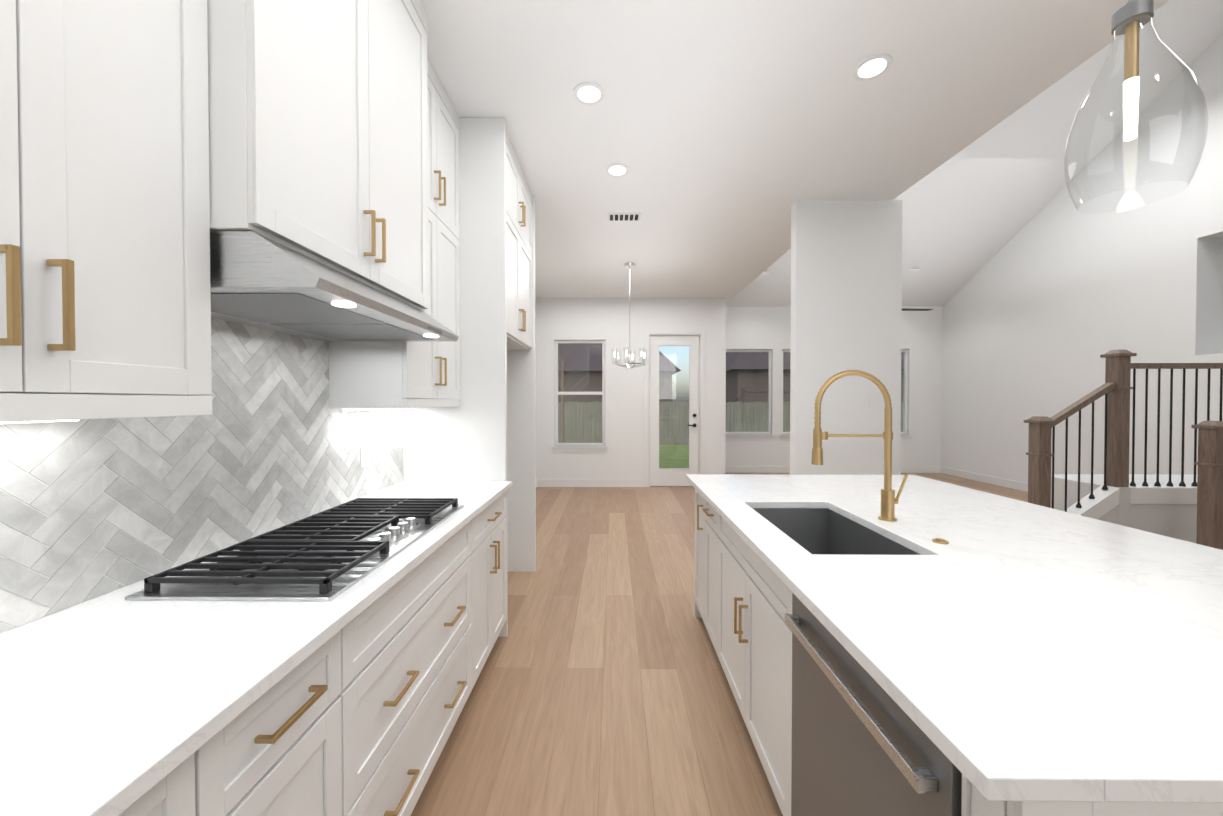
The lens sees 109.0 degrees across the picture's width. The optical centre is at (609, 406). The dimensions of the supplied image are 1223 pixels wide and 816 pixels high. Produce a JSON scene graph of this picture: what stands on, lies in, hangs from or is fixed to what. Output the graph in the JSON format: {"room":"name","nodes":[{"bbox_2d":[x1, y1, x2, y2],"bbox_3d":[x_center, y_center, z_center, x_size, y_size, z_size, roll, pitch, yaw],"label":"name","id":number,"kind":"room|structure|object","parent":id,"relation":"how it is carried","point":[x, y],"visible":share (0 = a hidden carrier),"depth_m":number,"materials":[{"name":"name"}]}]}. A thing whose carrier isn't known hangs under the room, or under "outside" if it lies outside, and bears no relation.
{"room":"kitchen","nodes":[
{"label":"kitchen","id":0,"kind":"room"},
{"bbox_2d":[535,298,535,365],"bbox_3d":[-1.290,-0.167,2.265,0.120,3.050,9.820,0,1,1],"label":"wall","id":1,"kind":"structure","parent":0,"point":[535,331],"depth_m":7.01,"materials":[{"name":"white paint"}]},
{"bbox_2d":[0,0,223,423],"bbox_3d":[-1.069,-0.823,0.630,0.348,1.693,0.688,0,1,1],"label":"upper cabinet","id":2,"kind":"object","parent":1,"relation":"attached to","point":[110,297],"depth_m":0.77,"materials":[{"name":"white paint"}]},
{"bbox_2d":[0,318,403,632],"bbox_3d":[-1.237,-0.019,0.966,0.010,0.954,3.220,0,1,1],"label":"tile backsplash","id":3,"kind":"structure","parent":1,"relation":"attached to","point":[91,509],"depth_m":1.27,"materials":[{"name":"white tile"}]},
{"bbox_2d":[360,443,368,467],"bbox_3d":[-1.218,0.241,2.174,0.006,0.115,0.070,0,1,1],"label":"outlet","id":4,"kind":"object","parent":3,"relation":"attached to","point":[364,451],"visible":1,"depth_m":2.17,"materials":[{"name":"white paint"}]},
{"bbox_2d":[184,0,439,319],"bbox_3d":[-1.011,-1.043,1.431,0.448,1.273,1.036,0,1,1],"label":"upper cabinet","id":5,"kind":"object","parent":1,"relation":"attached to","point":[340,176],"depth_m":1.18,"materials":[{"name":"white paint"}]},
{"bbox_2d":[210,231,458,341],"bbox_3d":[-0.944,-0.339,1.439,0.582,0.132,0.896,0,1,1],"label":"range hood","id":6,"kind":"object","parent":5,"relation":"attached to","point":[261,279],"depth_m":1.17,"materials":[{"name":"silver metal"}]},
{"bbox_2d":[320,82,463,411],"bbox_3d":[-1.054,-0.843,2.229,0.348,1.693,0.668,0,1,1],"label":"upper cabinet","id":7,"kind":"object","parent":1,"relation":"attached to","point":[409,364],"depth_m":2.00,"materials":[{"name":"white paint"}]},
{"bbox_2d":[464,117,534,351],"bbox_3d":[-0.923,-1.076,3.060,0.593,1.248,0.920,0,1,1],"label":"upper cabinet","id":8,"kind":"object","parent":1,"relation":"attached to","point":[499,203],"depth_m":2.56,"materials":[{"name":"white paint"}]},
{"bbox_2d":[536,298,725,478],"bbox_3d":[0.287,-0.227,7.099,3.180,3.050,0.120,0,1,1],"label":"wall","id":9,"kind":"structure","parent":0,"point":[607,321],"depth_m":7.04,"materials":[{"name":"white paint"}]},
{"bbox_2d":[552,340,607,451],"bbox_3d":[-0.473,-0.172,7.080,0.896,1.816,0.135,0,1,1],"label":"nook window","id":10,"kind":"structure","parent":9,"relation":"in","point":[580,447],"depth_m":7.10,"materials":[{"name":"white paint"}]},
{"bbox_2d":[537,479,643,486],"bbox_3d":[-0.293,1.234,7.054,1.720,0.130,0.018,0,1,1],"label":"baseboard","id":11,"kind":"structure","parent":9,"relation":"attached to","point":[540,482],"depth_m":7.05,"materials":[{"name":"white paint"}]},
{"bbox_2d":[650,336,698,485],"bbox_3d":[1.057,0.069,7.059,0.792,2.434,0.102,0,1,1],"label":"back door","id":12,"kind":"structure","parent":9,"relation":"in","point":[664,476],"depth_m":7.07,"materials":[{"name":"white paint"}]},
{"bbox_2d":[644,330,704,486],"bbox_3d":[1.057,0.028,7.085,0.980,2.540,0.136,0,1,1],"label":"door frame","id":13,"kind":"structure","parent":9,"relation":"attached to","point":[649,333],"depth_m":7.02,"materials":[{"name":"white paint"}]},
{"bbox_2d":[411,473,1027,815],"bbox_3d":[1.727,1.380,2.920,9.500,0.060,11.350,0,1,1],"label":"floor","id":14,"kind":"structure","parent":0,"point":[601,687],"depth_m":2.09,"materials":[{"name":"brown wood"}]},
{"bbox_2d":[128,712,247,815],"bbox_3d":[-0.933,0.938,0.485,0.623,0.885,0.476,0,1,1],"label":"base cabinet","id":15,"kind":"object","parent":14,"relation":"on","point":[215,782],"depth_m":0.68,"materials":[{"name":"white paint"}]},
{"bbox_2d":[248,624,351,815],"bbox_3d":[-0.930,0.934,0.811,0.623,0.885,0.408,0,1,1],"label":"base cabinet","id":16,"kind":"object","parent":14,"relation":"on","point":[300,734],"depth_m":0.90,"materials":[{"name":"white paint"}]},
{"bbox_2d":[352,516,479,815],"bbox_3d":[-0.924,0.926,1.475,0.623,0.885,1.036,0,1,1],"label":"base cabinet","id":17,"kind":"object","parent":14,"relation":"on","point":[416,651],"depth_m":1.37,"materials":[{"name":"white paint"}]},
{"bbox_2d":[0,480,511,815],"bbox_3d":[-0.914,0.474,0.968,0.653,0.031,3.219,0,1,1],"label":"countertop","id":18,"kind":"structure","parent":17,"relation":"on","point":[105,698],"depth_m":0.84,"materials":[{"name":"white stone"}]},
{"bbox_2d":[125,498,463,600],"bbox_3d":[-0.897,0.431,1.488,0.490,0.044,0.920,0,1,1],"label":"cooktop","id":19,"kind":"object","parent":18,"relation":"in","point":[325,555],"depth_m":1.24,"materials":[{"name":"black metal"}]},
{"bbox_2d":[480,488,511,672],"bbox_3d":[-0.916,0.916,2.260,0.623,0.885,0.650,0,1,1],"label":"base cabinet","id":20,"kind":"object","parent":14,"relation":"on","point":[496,521],"depth_m":2.28,"materials":[{"name":"white paint"}]},
{"bbox_2d":[790,200,902,474],"bbox_3d":[1.987,-0.185,3.673,0.875,3.050,0.100,0,1,1],"label":"column","id":21,"kind":"structure","parent":14,"relation":"on","point":[846,285],"depth_m":3.62,"materials":[{"name":"white paint"}]},
{"bbox_2d":[868,393,882,406],"bbox_3d":[2.211,-0.056,3.617,0.115,0.115,0.010,0,1,1],"label":"light switch","id":22,"kind":"object","parent":21,"relation":"attached to","point":[875,399],"visible":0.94,"depth_m":3.62,"materials":[{"name":"white paint"}]},
{"bbox_2d":[689,482,1222,815],"bbox_3d":[1.044,0.923,1.681,1.087,0.885,2.244,0,1,1],"label":"kitchen island","id":23,"kind":"object","parent":14,"relation":"on","point":[825,738],"depth_m":1.14,"materials":[{"name":"white paint"}]},
{"bbox_2d":[785,593,961,815],"bbox_3d":[0.798,0.935,0.963,0.610,0.869,0.592,0,1,1],"label":"dishwasher","id":24,"kind":"object","parent":23,"relation":"in","point":[856,752],"depth_m":0.94,"materials":[{"name":"silver metal"}]},
{"bbox_2d":[686,474,1222,809],"bbox_3d":[0.752,0.465,1.678,0.534,0.030,2.270,0,1,1],"label":"island countertop","id":25,"kind":"structure","parent":23,"relation":"on","point":[1029,702],"depth_m":0.75,"materials":[{"name":"white stone"}]},
{"bbox_2d":[754,506,925,553],"bbox_3d":[0.825,0.589,1.694,0.401,0.242,0.712,0,1,1],"label":"sink","id":26,"kind":"object","parent":25,"relation":"in","point":[822,529],"depth_m":2.01,"materials":[{"name":"grey metal"}]},
{"bbox_2d":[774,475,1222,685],"bbox_3d":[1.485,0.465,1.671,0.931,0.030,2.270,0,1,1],"label":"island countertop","id":27,"kind":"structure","parent":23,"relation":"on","point":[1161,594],"depth_m":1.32,"materials":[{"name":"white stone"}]},
{"bbox_2d":[1024,350,1222,549],"bbox_3d":[4.874,0.444,3.534,2.978,1.796,1.098,0,1,1],"label":"staircase","id":28,"kind":"structure","parent":14,"relation":"on","point":[1188,508],"depth_m":3.45,"materials":[{"name":"brown wood"}]},
{"bbox_2d":[420,0,1169,299],"bbox_3d":[0.490,-1.817,2.227,3.680,0.250,9.820,0,1,1],"label":"ceiling","id":29,"kind":"structure","parent":0,"point":[728,133],"depth_m":2.44,"materials":[{"name":"white paint"}]},
{"bbox_2d":[573,82,604,104],"bbox_3d":[-0.108,-1.689,2.354,0.170,0.008,0.170,0,1,1],"label":"recessed light","id":30,"kind":"object","parent":29,"relation":"in","point":[588,93],"visible":1,"depth_m":2.35,"materials":[{"name":"white paint"}]},
{"bbox_2d":[606,163,628,176],"bbox_3d":[0.059,-1.699,3.133,0.170,0.008,0.170,0,1,1],"label":"recessed light","id":31,"kind":"object","parent":29,"relation":"in","point":[617,170],"visible":1,"depth_m":3.13,"materials":[{"name":"white paint"}]},
{"bbox_2d":[608,213,640,220],"bbox_3d":[0.137,-1.708,3.927,0.300,0.009,0.150,0,1,1],"label":"ceiling vent","id":32,"kind":"object","parent":29,"relation":"in","point":[624,216],"visible":0.98,"depth_m":3.91,"materials":[{"name":"metal"}]},
{"bbox_2d":[612,262,646,369],"bbox_3d":[0.250,-1.092,5.299,0.437,1.274,0.445,0,1,1],"label":"chandelier","id":33,"kind":"object","parent":29,"relation":"hanging from","point":[629,265],"visible":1,"depth_m":5.28,"materials":[{"name":"silver metal"}]},
{"bbox_2d":[853,54,892,80],"bbox_3d":[1.310,-1.687,2.171,0.170,0.008,0.170,0,1,1],"label":"recessed light","id":34,"kind":"object","parent":29,"relation":"in","point":[871,67],"visible":1,"depth_m":2.16,"materials":[{"name":"white paint"}]},
{"bbox_2d":[1064,0,1208,213],"bbox_3d":[1.178,-1.073,0.979,0.208,1.204,0.208,0,1,1],"label":"pendant light","id":35,"kind":"object","parent":29,"relation":"hanging from","point":[1130,18],"visible":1,"depth_m":0.97,"materials":[{"name":"clear glass"}]},
{"bbox_2d":[725,306,941,465],"bbox_3d":[4.221,-0.480,8.508,4.660,3.520,0.120,0,1,1],"label":"wall","id":36,"kind":"structure","parent":0,"point":[758,328],"depth_m":8.45,"materials":[{"name":"white paint"}]},
{"bbox_2d":[725,350,774,439],"bbox_3d":[2.701,-0.240,8.498,1.016,1.756,0.135,0,1,1],"label":"living room window","id":37,"kind":"structure","parent":36,"relation":"in","point":[745,435],"depth_m":8.53,"materials":[{"name":"white paint"}]},
{"bbox_2d":[780,349,790,439],"bbox_3d":[3.821,-0.239,8.488,1.016,1.756,0.135,0,1,1],"label":"living room window","id":38,"kind":"structure","parent":36,"relation":"in","point":[785,435],"depth_m":8.51,"materials":[{"name":"white paint"}]},
{"bbox_2d":[725,466,939,472],"bbox_3d":[4.140,1.216,8.461,4.500,0.130,0.018,0,1,1],"label":"baseboard","id":39,"kind":"structure","parent":36,"relation":"attached to","point":[728,469],"depth_m":8.46,"materials":[{"name":"white paint"}]},
{"bbox_2d":[901,349,911,439],"bbox_3d":[5.341,-0.239,8.473,1.016,1.756,0.135,0,1,1],"label":"living room window","id":40,"kind":"structure","parent":36,"relation":"in","point":[905,391],"depth_m":8.49,"materials":[{"name":"white paint"}]},
{"bbox_2d":[726,0,1222,306],"bbox_3d":[3.977,-4.854,2.821,5.040,6.096,11.390,0,1,1],"label":"vault","id":41,"kind":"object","parent":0,"point":[971,210],"visible":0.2,"depth_m":5.93,"materials":[{"name":"white paint"}]},
{"bbox_2d":[902,308,932,310],"bbox_3d":[4.752,-2.069,7.159,1.137,1.012,1.276,0,1,1],"label":"ceiling fan","id":42,"kind":"object","parent":41,"relation":"hanging from","point":[904,309],"visible":0.02,"depth_m":7.16,"materials":[{"name":"grey metal"}]},
{"bbox_2d":[941,33,1222,482],"bbox_3d":[6.927,-3.270,2.872,1.100,9.240,11.270,0,1,1],"label":"wall","id":43,"kind":"structure","parent":0,"point":[1051,302],"depth_m":5.65,"materials":[{"name":"white paint"}]},
{"bbox_2d":[940,466,1027,491],"bbox_3d":[6.370,1.285,2.874,0.015,0.130,11.150,0,1,1],"label":"baseboard","id":44,"kind":"structure","parent":43,"relation":"attached to","point":[1012,484],"depth_m":7.40,"materials":[{"name":"white paint"}]},
{"label":"outside","id":45,"kind":"structure","parent":0,"visible":0},
{"bbox_2d":[560,437,688,467],"bbox_3d":[5.274,1.344,33.614,70.000,0.150,52.600,0,1,1],"label":"ground","id":46,"kind":"structure","parent":45,"point":[673,454],"depth_m":13.58,"materials":[{"name":"green plant"}]},
{"bbox_2d":[558,344,592,442],"bbox_3d":[-1.299,-0.212,12.447,1.939,3.486,1.013,0,1,1],"label":"tree","id":47,"kind":"object","parent":46,"relation":"on","point":[561,407],"depth_m":12.43,"materials":[{"name":"brown plant"}]},
{"bbox_2d":[558,343,680,434],"bbox_3d":[-2.791,-1.899,26.951,12.800,6.500,10.800,0,1,1],"label":"house","id":48,"kind":"structure","parent":46,"relation":"on","point":[595,379],"depth_m":21.95,"materials":[{"name":"grey"}]},
{"bbox_2d":[558,402,902,444],"bbox_3d":[6.090,0.691,12.490,52.040,1.680,8.990,0,1,1],"label":"fence","id":49,"kind":"object","parent":46,"relation":"on","point":[577,432],"depth_m":16.93,"materials":[{"name":"brown wood"}]},
{"bbox_2d":[726,352,903,431],"bbox_3d":[13.199,-1.785,25.797,14.800,6.300,10.800,0,1,1],"label":"house","id":50,"kind":"structure","parent":46,"relation":"on","point":[731,374],"depth_m":20.87,"materials":[{"name":"grey"}]}
]}

